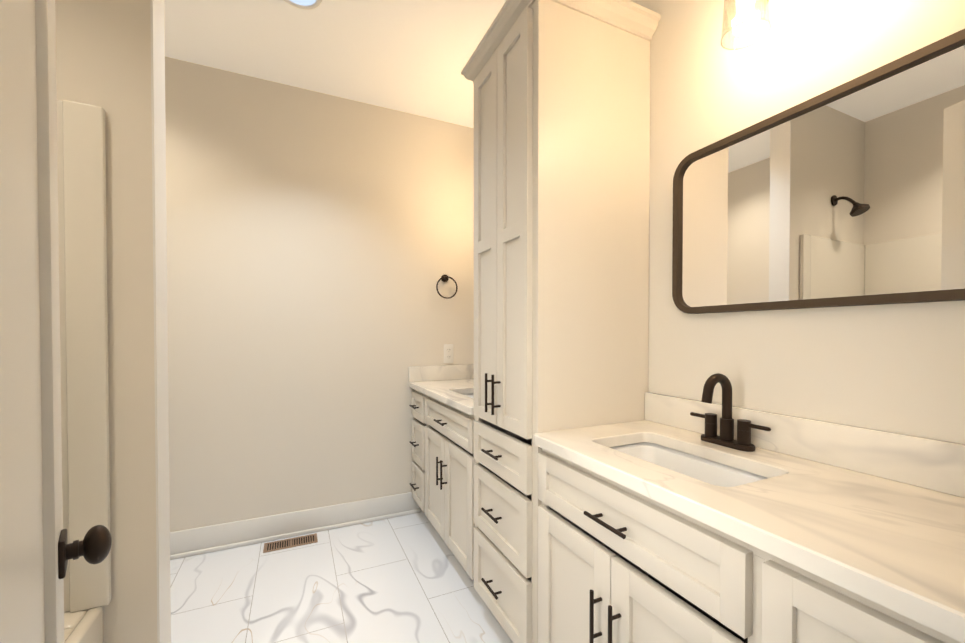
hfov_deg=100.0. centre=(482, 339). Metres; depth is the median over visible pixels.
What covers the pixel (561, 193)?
linen cabinet
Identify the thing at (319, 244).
wall
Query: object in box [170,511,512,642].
floor
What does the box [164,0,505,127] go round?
ceiling
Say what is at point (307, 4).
recessed light
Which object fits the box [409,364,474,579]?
bathroom vanity
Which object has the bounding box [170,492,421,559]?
baseboard
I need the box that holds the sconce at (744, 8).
[720,0,771,50]
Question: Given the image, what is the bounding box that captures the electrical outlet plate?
[444,344,452,362]
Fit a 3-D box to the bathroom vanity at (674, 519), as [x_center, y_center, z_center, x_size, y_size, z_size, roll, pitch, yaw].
[0.538,0.589,0.879,0.486,0.998,0.902,0,1,-25]
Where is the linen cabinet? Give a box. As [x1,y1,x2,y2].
[461,0,660,642]
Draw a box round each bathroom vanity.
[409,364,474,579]
[534,373,964,642]
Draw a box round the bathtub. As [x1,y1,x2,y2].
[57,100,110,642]
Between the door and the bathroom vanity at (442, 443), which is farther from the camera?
the bathroom vanity at (442, 443)
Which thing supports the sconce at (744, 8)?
attached to the wall at (897, 368)
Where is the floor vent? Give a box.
[263,533,317,552]
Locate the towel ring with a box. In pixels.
[436,274,457,298]
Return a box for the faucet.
[690,373,770,451]
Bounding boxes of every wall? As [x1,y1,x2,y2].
[55,0,170,642]
[165,57,473,531]
[630,0,964,443]
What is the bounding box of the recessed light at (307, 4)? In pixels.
[284,0,321,9]
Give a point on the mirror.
(850, 193)
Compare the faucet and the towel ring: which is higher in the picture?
the towel ring
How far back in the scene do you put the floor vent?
2.13 m
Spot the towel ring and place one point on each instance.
(444, 278)
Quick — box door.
[0,0,111,642]
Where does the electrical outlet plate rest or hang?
attached to the wall at (319, 244)
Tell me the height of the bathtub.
1.660 m
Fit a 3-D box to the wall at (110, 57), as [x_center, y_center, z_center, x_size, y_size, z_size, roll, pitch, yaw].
[-1.241,-0.134,0.944,0.796,2.440,0.105,0,1,-25]
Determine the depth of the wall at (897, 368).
0.99 m
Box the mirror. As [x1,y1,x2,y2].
[672,29,964,313]

